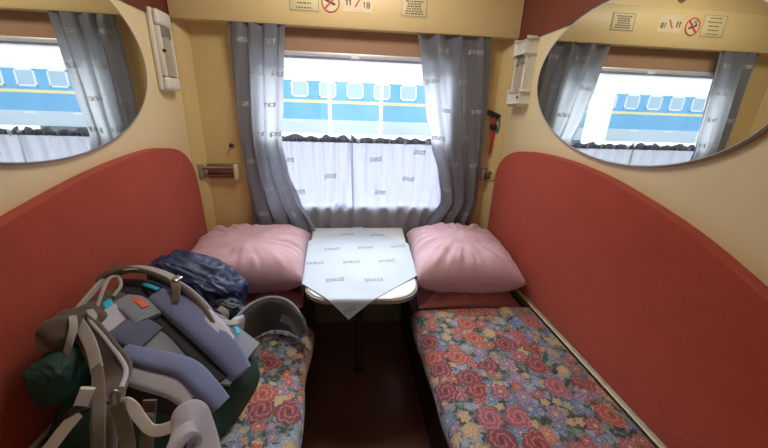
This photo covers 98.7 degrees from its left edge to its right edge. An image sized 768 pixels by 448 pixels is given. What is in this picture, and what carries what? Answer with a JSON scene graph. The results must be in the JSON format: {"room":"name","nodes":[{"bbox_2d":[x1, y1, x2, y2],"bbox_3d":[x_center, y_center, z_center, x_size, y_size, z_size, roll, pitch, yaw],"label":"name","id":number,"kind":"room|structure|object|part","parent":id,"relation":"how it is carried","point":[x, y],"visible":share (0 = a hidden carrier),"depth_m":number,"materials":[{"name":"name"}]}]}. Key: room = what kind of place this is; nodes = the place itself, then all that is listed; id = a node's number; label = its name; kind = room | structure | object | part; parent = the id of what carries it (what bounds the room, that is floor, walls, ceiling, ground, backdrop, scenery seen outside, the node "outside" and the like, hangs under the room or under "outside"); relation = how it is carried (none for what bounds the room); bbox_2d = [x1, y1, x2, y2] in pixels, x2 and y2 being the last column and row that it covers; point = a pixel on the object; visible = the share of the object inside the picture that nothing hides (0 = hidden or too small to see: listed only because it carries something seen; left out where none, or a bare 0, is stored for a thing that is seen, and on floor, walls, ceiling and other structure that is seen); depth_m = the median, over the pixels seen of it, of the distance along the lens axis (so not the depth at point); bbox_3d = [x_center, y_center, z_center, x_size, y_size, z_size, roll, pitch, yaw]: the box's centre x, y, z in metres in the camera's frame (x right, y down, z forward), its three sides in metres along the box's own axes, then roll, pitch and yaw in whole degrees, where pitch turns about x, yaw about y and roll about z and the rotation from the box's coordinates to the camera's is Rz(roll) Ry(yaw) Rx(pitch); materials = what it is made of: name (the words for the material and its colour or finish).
{"room":"train carriage","nodes":[
{"label":"train carriage","id":0,"kind":"room"},
{"bbox_2d":[0,0,191,447],"bbox_3d":[-0.972,-0.031,0.824,0.050,2.250,2.280,0,19,-6],"label":"wall","id":1,"kind":"structure","parent":0,"point":[161,122],"depth_m":1.31,"materials":[{"name":"beige laminate"}]},
{"bbox_2d":[0,0,146,164],"bbox_3d":[-0.946,-0.468,0.897,0.008,0.582,1.037,0,19,-6],"label":"oval mirror","id":2,"kind":"object","parent":1,"relation":"attached to","point":[73,73],"visible":1,"depth_m":0.98,"materials":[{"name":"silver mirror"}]},
{"bbox_2d":[0,148,207,447],"bbox_3d":[-0.936,0.210,0.923,0.041,0.678,1.978,0,19,-6],"label":"upholstered panel","id":3,"kind":"object","parent":1,"relation":"attached to","point":[140,207],"visible":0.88,"depth_m":0.99,"materials":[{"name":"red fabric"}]},
{"bbox_2d":[121,0,170,20],"bbox_3d":[-0.911,-0.846,0.506,0.008,0.498,2.130,0,19,-6],"label":"trim","id":4,"kind":"structure","parent":1,"relation":"attached to","point":[161,5],"depth_m":1.42,"materials":[{"name":"red leather"}]},
{"bbox_2d":[146,6,180,91],"bbox_3d":[-0.993,-0.781,1.500,0.051,0.330,0.130,0,19,-6],"label":"reading lamp","id":5,"kind":"object","parent":1,"relation":"attached to","point":[159,23],"visible":1,"depth_m":1.47,"materials":[{"name":"white plastic"}]},
{"bbox_3d":[-0.983,-0.762,1.454,0.021,0.201,0.016,0,19,-6],"label":"rail","id":6,"kind":"part","parent":5,"relation":"part of","materials":[{"name":"white plastic"}]},
{"bbox_2d":[162,37,174,77],"bbox_3d":[-0.987,-0.760,1.508,0.026,0.161,0.078,0,19,-6],"label":"diffuser","id":7,"kind":"object","parent":5,"relation":"attached to","point":[167,42],"depth_m":1.50,"materials":[{"name":"beige plastic"}]},
{"bbox_3d":[-0.993,-0.796,1.550,0.021,0.201,0.016,0,19,-6],"label":"rail","id":8,"kind":"part","parent":5,"relation":"part of","materials":[{"name":"white plastic"}]},
{"bbox_2d":[187,22,503,242],"bbox_3d":[-0.183,-0.403,1.970,1.760,2.250,0.060,0,19,-6],"label":"wall","id":9,"kind":"structure","parent":0,"point":[209,42],"depth_m":1.82,"materials":[{"name":"laminate"}]},
{"bbox_2d":[171,18,215,231],"bbox_3d":[-1.033,-0.160,1.903,0.055,1.780,0.058,0,19,-6],"label":"trim","id":10,"kind":"structure","parent":9,"relation":"attached to","point":[180,34],"depth_m":1.74,"materials":[{"name":"plastic"}]},
{"bbox_2d":[197,163,240,179],"bbox_3d":[-0.933,-0.298,1.869,0.212,0.084,0.050,0,19,-6],"label":"holder","id":11,"kind":"object","parent":9,"relation":"attached to","point":[215,170],"visible":0.94,"depth_m":1.87,"materials":[{"name":"metal"}]},
{"bbox_3d":[-0.933,-0.272,1.873,0.168,0.012,0.012,0,19,-6],"label":"rail","id":12,"kind":"part","parent":11,"relation":"part of","materials":[{"name":"silver metal"}]},
{"bbox_2d":[167,0,524,40],"bbox_3d":[-0.147,-1.217,1.611,1.736,0.475,0.082,0,19,-6],"label":"overhead panel","id":13,"kind":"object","parent":9,"relation":"attached to","point":[501,20],"depth_m":1.65,"materials":[{"name":"plastic"}]},
{"bbox_2d":[227,21,314,231],"bbox_3d":[-0.589,-0.481,1.790,0.399,1.110,0.062,2,19,0],"label":"curtain","id":14,"kind":"object","parent":13,"relation":"hanging from","point":[256,49],"visible":0.96,"depth_m":1.76,"materials":[{"name":"grey fabric"}]},
{"bbox_2d":[289,0,319,11],"bbox_3d":[-0.384,-1.087,1.587,0.146,0.111,0.004,0,19,-6],"label":"plate","id":15,"kind":"object","parent":13,"relation":"attached to","point":[294,5],"visible":1,"depth_m":1.60,"materials":[{"name":"grey"}]},
{"bbox_2d":[321,0,339,12],"bbox_3d":[-0.259,-1.077,1.603,0.090,0.090,0.006,0,19,-6],"label":"no smoking sign","id":16,"kind":"object","parent":13,"relation":"attached to","point":[331,6],"visible":1,"depth_m":1.61,"materials":[{"name":"white plastic"}]},
{"bbox_2d":[343,0,372,12],"bbox_3d":[-0.127,-1.085,1.615,0.144,0.085,0.003,0,19,-6],"label":"sticker","id":17,"kind":"object","parent":13,"relation":"attached to","point":[363,6],"visible":1,"depth_m":1.62,"materials":[{"name":"white paper"}]},
{"bbox_2d":[400,0,427,17],"bbox_3d":[0.151,-1.080,1.646,0.136,0.087,0.004,0,19,-6],"label":"plate","id":18,"kind":"object","parent":13,"relation":"attached to","point":[409,8],"visible":1,"depth_m":1.65,"materials":[{"name":"grey"}]},
{"bbox_2d":[418,33,490,225],"bbox_3d":[0.375,-0.482,1.889,0.444,1.110,0.069,-1,19,-8],"label":"curtain","id":19,"kind":"object","parent":13,"relation":"hanging from","point":[455,68],"visible":0.96,"depth_m":1.86,"materials":[{"name":"grey fabric"}]},
{"bbox_2d":[284,27,421,61],"bbox_3d":[-0.143,-0.948,1.724,1.150,0.157,0.024,0,19,-6],"label":"roller blind","id":20,"kind":"object","parent":9,"relation":"attached to","point":[298,41],"visible":0.48,"depth_m":1.73,"materials":[{"name":"brown fabric"}]},
{"bbox_3d":[-0.146,-0.890,1.750,1.150,0.020,0.014,0,19,-6],"label":"rail","id":21,"kind":"part","parent":20,"relation":"part of","materials":[{"name":"metal"}]},
{"bbox_2d":[284,55,421,65],"bbox_3d":[-0.164,-0.501,1.926,1.110,0.865,0.062,0,19,-6],"label":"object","id":22,"kind":"structure","parent":9,"relation":"in","point":[295,57],"depth_m":1.77,"materials":[{"name":"metal"}]},
{"bbox_3d":[-0.161,-0.490,1.895,1.100,0.003,0.003,0,19,-6],"label":"wire","id":23,"kind":"object","parent":22,"relation":"attached to","visible":0},
{"bbox_2d":[282,133,352,232],"bbox_3d":[-0.440,-0.226,1.939,0.542,0.589,0.036,0,19,-6],"label":"curtain","id":24,"kind":"object","parent":23,"relation":"hanging from","point":[319,169],"visible":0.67,"depth_m":1.93,"materials":[{"name":"grey fabric"}]},
{"bbox_2d":[351,135,440,232],"bbox_3d":[0.089,-0.227,1.994,0.574,0.591,0.036,0,19,-6],"label":"curtain","id":25,"kind":"object","parent":23,"relation":"hanging from","point":[395,183],"visible":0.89,"depth_m":1.99,"materials":[{"name":"grey fabric"}]},
{"bbox_2d":[314,302,400,322],"bbox_3d":[-0.208,0.457,2.220,1.640,0.460,0.035,0,19,-6],"label":"trim","id":26,"kind":"structure","parent":9,"relation":"attached to","point":[324,313],"depth_m":2.26,"materials":[{"name":"brown wood"}]},
{"bbox_2d":[480,168,495,180],"bbox_3d":[0.633,-0.306,2.032,0.087,0.070,0.050,0,19,-6],"label":"holder","id":27,"kind":"object","parent":9,"relation":"attached to","point":[484,171],"visible":0.74,"depth_m":2.01,"materials":[{"name":"metal"}]},
{"bbox_2d":[487,110,500,154],"bbox_3d":[0.640,-0.539,1.956,0.103,0.253,0.040,0,19,-6],"label":"hammer","id":28,"kind":"object","parent":9,"relation":"attached to","point":[493,127],"visible":0.98,"depth_m":1.93,"materials":[{"name":"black plastic"}]},
{"bbox_3d":[0.643,-0.526,1.958,0.024,0.227,0.012,0,19,-6],"label":"handle","id":29,"kind":"part","parent":28,"relation":"part of","materials":[{"name":"red plastic"}]},
{"bbox_2d":[479,39,516,228],"bbox_3d":[0.663,-0.163,2.081,0.055,1.780,0.058,0,19,-6],"label":"trim","id":30,"kind":"structure","parent":9,"relation":"attached to","point":[507,64],"depth_m":1.92,"materials":[{"name":"plastic"}]},
{"bbox_2d":[301,321,430,447],"bbox_3d":[-0.058,1.229,0.800,1.860,0.050,3.340,0,19,-6],"label":"floor","id":31,"kind":"structure","parent":0,"point":[379,406],"depth_m":1.72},
{"bbox_2d":[298,288,314,386],"bbox_3d":[-0.650,0.830,1.148,0.653,0.435,2.133,0,19,-6],"label":"berth","id":32,"kind":"object","parent":31,"relation":"on","point":[308,310],"visible":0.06,"depth_m":1.75,"materials":[{"name":"brown plastic"}]},
{"bbox_2d":[41,327,314,447],"bbox_3d":[-0.560,0.676,0.779,0.675,0.107,1.325,0,19,-6],"label":"mattress","id":33,"kind":"object","parent":32,"relation":"on","point":[273,417],"visible":0.23,"depth_m":1.04,"materials":[{"name":"multicoloured fabric"}]},
{"bbox_2d":[22,265,307,447],"bbox_3d":[-0.563,0.376,0.867,0.626,0.406,0.828,0,19,-6],"label":"rucksack","id":34,"kind":"object","parent":33,"relation":"on","point":[141,363],"visible":1,"depth_m":0.83,"materials":[{"name":"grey fabric"}]},
{"bbox_3d":[-0.820,0.273,0.948,0.135,0.163,0.305,0,19,-6],"label":"lid","id":35,"kind":"part","parent":34,"relation":"part of","materials":[{"name":"brown fabric"}]},
{"bbox_3d":[-0.592,0.338,0.981,0.376,0.149,0.273,4,19,6],"label":"panel","id":36,"kind":"part","parent":34,"relation":"part of","materials":[{"name":"grey fabric"}]},
{"bbox_2d":[146,249,248,319],"bbox_3d":[-0.713,0.283,1.264,0.397,0.311,0.372,0,19,-6],"label":"bag","id":37,"kind":"object","parent":33,"relation":"on","point":[219,284],"visible":0.37,"depth_m":1.25,"materials":[{"name":"blue fabric"}]},
{"bbox_2d":[244,284,304,307],"bbox_3d":[-0.711,0.312,1.783,0.600,0.117,0.532,0,19,-6],"label":"pillow","id":38,"kind":"object","parent":32,"relation":"on","point":[295,295],"visible":0.07,"depth_m":1.60,"materials":[{"name":"fabric"}]},
{"bbox_2d":[191,224,310,293],"bbox_3d":[-0.698,0.167,1.728,0.616,0.257,0.547,0,19,-6],"label":"pillow","id":39,"kind":"object","parent":38,"relation":"on","point":[270,258],"visible":0.77,"depth_m":1.56,"materials":[{"name":"pink fabric"}]},
{"bbox_2d":[305,228,417,372],"bbox_3d":[-0.132,0.488,1.777,0.560,0.700,0.822,0,19,-6],"label":"folding table","id":40,"kind":"object","parent":31,"relation":"on","point":[406,291],"visible":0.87,"depth_m":1.74,"materials":[{"name":"white laminate"}]},
{"bbox_2d":[302,227,416,319],"bbox_3d":[-0.145,0.269,1.668,0.662,0.232,0.671,19,25,39],"label":"table cloth","id":41,"kind":"object","parent":40,"relation":"on","point":[351,268],"visible":0.98,"depth_m":1.53,"materials":[{"name":"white fabric"}]},
{"bbox_3d":[-0.130,0.499,1.761,0.034,0.664,0.034,0,19,-6],"label":"leg","id":42,"kind":"part","parent":40,"relation":"part of","materials":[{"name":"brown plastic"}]},
{"bbox_2d":[400,296,447,447],"bbox_3d":[0.487,0.823,1.265,0.601,0.453,2.161,0,19,-6],"label":"berth","id":43,"kind":"object","parent":31,"relation":"on","point":[436,437],"visible":0.06,"depth_m":1.66,"materials":[{"name":"brown plastic"}]},
{"bbox_2d":[416,285,520,309],"bbox_3d":[0.411,0.321,1.872,0.541,0.116,0.560,0,19,-6],"label":"pillow","id":44,"kind":"object","parent":43,"relation":"on","point":[426,299],"visible":0.28,"depth_m":1.64,"materials":[{"name":"fabric"}]},
{"bbox_2d":[406,222,525,292],"bbox_3d":[0.408,0.172,1.819,0.535,0.260,0.559,1,19,-2],"label":"pillow","id":45,"kind":"object","parent":44,"relation":"on","point":[450,257],"visible":0.98,"depth_m":1.60,"materials":[{"name":"pink fabric"}]},
{"bbox_2d":[411,307,654,447],"bbox_3d":[0.475,0.657,0.929,0.587,0.112,1.415,0,19,-6],"label":"mattress","id":46,"kind":"object","parent":43,"relation":"on","point":[499,377],"visible":1,"depth_m":1.11,"materials":[{"name":"multicoloured fabric"}]},
{"bbox_2d":[501,24,767,447],"bbox_3d":[0.828,-0.033,1.013,0.050,2.250,2.280,0,19,-6],"label":"wall","id":47,"kind":"structure","parent":0,"point":[724,196],"depth_m":0.85,"materials":[{"name":"beige laminate"}]},
{"bbox_2d":[505,35,539,106],"bbox_3d":[0.704,-0.768,1.684,0.067,0.321,0.150,0,19,-6],"label":"reading lamp","id":48,"kind":"object","parent":47,"relation":"attached to","point":[525,51],"visible":1,"depth_m":1.66,"materials":[{"name":"white plastic"}]},
{"bbox_3d":[0.694,-0.783,1.732,0.029,0.176,0.024,0,19,-6],"label":"rail","id":49,"kind":"part","parent":48,"relation":"part of","materials":[{"name":"white plastic"}]},
{"bbox_2d":[515,64,523,91],"bbox_3d":[0.697,-0.747,1.691,0.026,0.128,0.078,0,19,-6],"label":"diffuser","id":50,"kind":"object","parent":48,"relation":"attached to","point":[519,68],"depth_m":1.68,"materials":[{"name":"beige plastic"}]},
{"bbox_3d":[0.704,-0.749,1.637,0.029,0.176,0.024,0,19,-6],"label":"rail","id":51,"kind":"part","parent":48,"relation":"part of","materials":[{"name":"white plastic"}]},
{"bbox_2d":[517,0,607,39],"bbox_3d":[0.831,-0.848,0.689,0.012,0.502,2.134,0,19,-6],"label":"trim","id":52,"kind":"structure","parent":47,"relation":"attached to","point":[539,17],"depth_m":1.48,"materials":[{"name":"red leather"}]},
{"bbox_2d":[487,151,767,447],"bbox_3d":[0.774,0.197,1.097,0.044,0.706,1.981,0,19,-6],"label":"upholstered panel","id":53,"kind":"object","parent":47,"relation":"attached to","point":[670,323],"visible":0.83,"depth_m":0.97,"materials":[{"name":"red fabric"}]},
{"bbox_2d":[537,0,767,167],"bbox_3d":[0.782,-0.482,1.111,0.008,0.534,1.004,0,19,-6],"label":"oval mirror","id":54,"kind":"object","parent":47,"relation":"attached to","point":[630,83],"visible":1,"depth_m":0.95,"materials":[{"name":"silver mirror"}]},
{"label":"outside","id":55,"kind":"structure","parent":0,"visible":0},
{"bbox_2d":[282,132,430,139],"bbox_3d":[-4.653,-12.692,44.371,140.000,0.200,87.400,0,19,-6],"label":"ground","id":56,"kind":"structure","parent":55,"point":[319,135],"depth_m":33.70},
{"bbox_2d":[327,61,331,136],"bbox_3d":[-1.017,-3.922,5.968,0.300,8.800,0.300,0,19,-6],"label":"post","id":57,"kind":"object","parent":56,"relation":"on","point":[328,62],"visible":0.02,"depth_m":6.45,"materials":[{"name":"white metal"}]},
{"bbox_2d":[282,68,429,135],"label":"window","id":58,"kind":"structure","parent":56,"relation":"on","point":[355,95],"depth_m":22.48,"materials":[{"name":"clear glass"}]},
{"bbox_2d":[379,64,383,137],"bbox_3d":[-0.002,-3.923,6.075,0.300,8.800,0.300,0,19,-6],"label":"post","id":59,"kind":"object","parent":56,"relation":"on","point":[382,65],"visible":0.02,"depth_m":6.56,"materials":[{"name":"white metal"}]}
]}

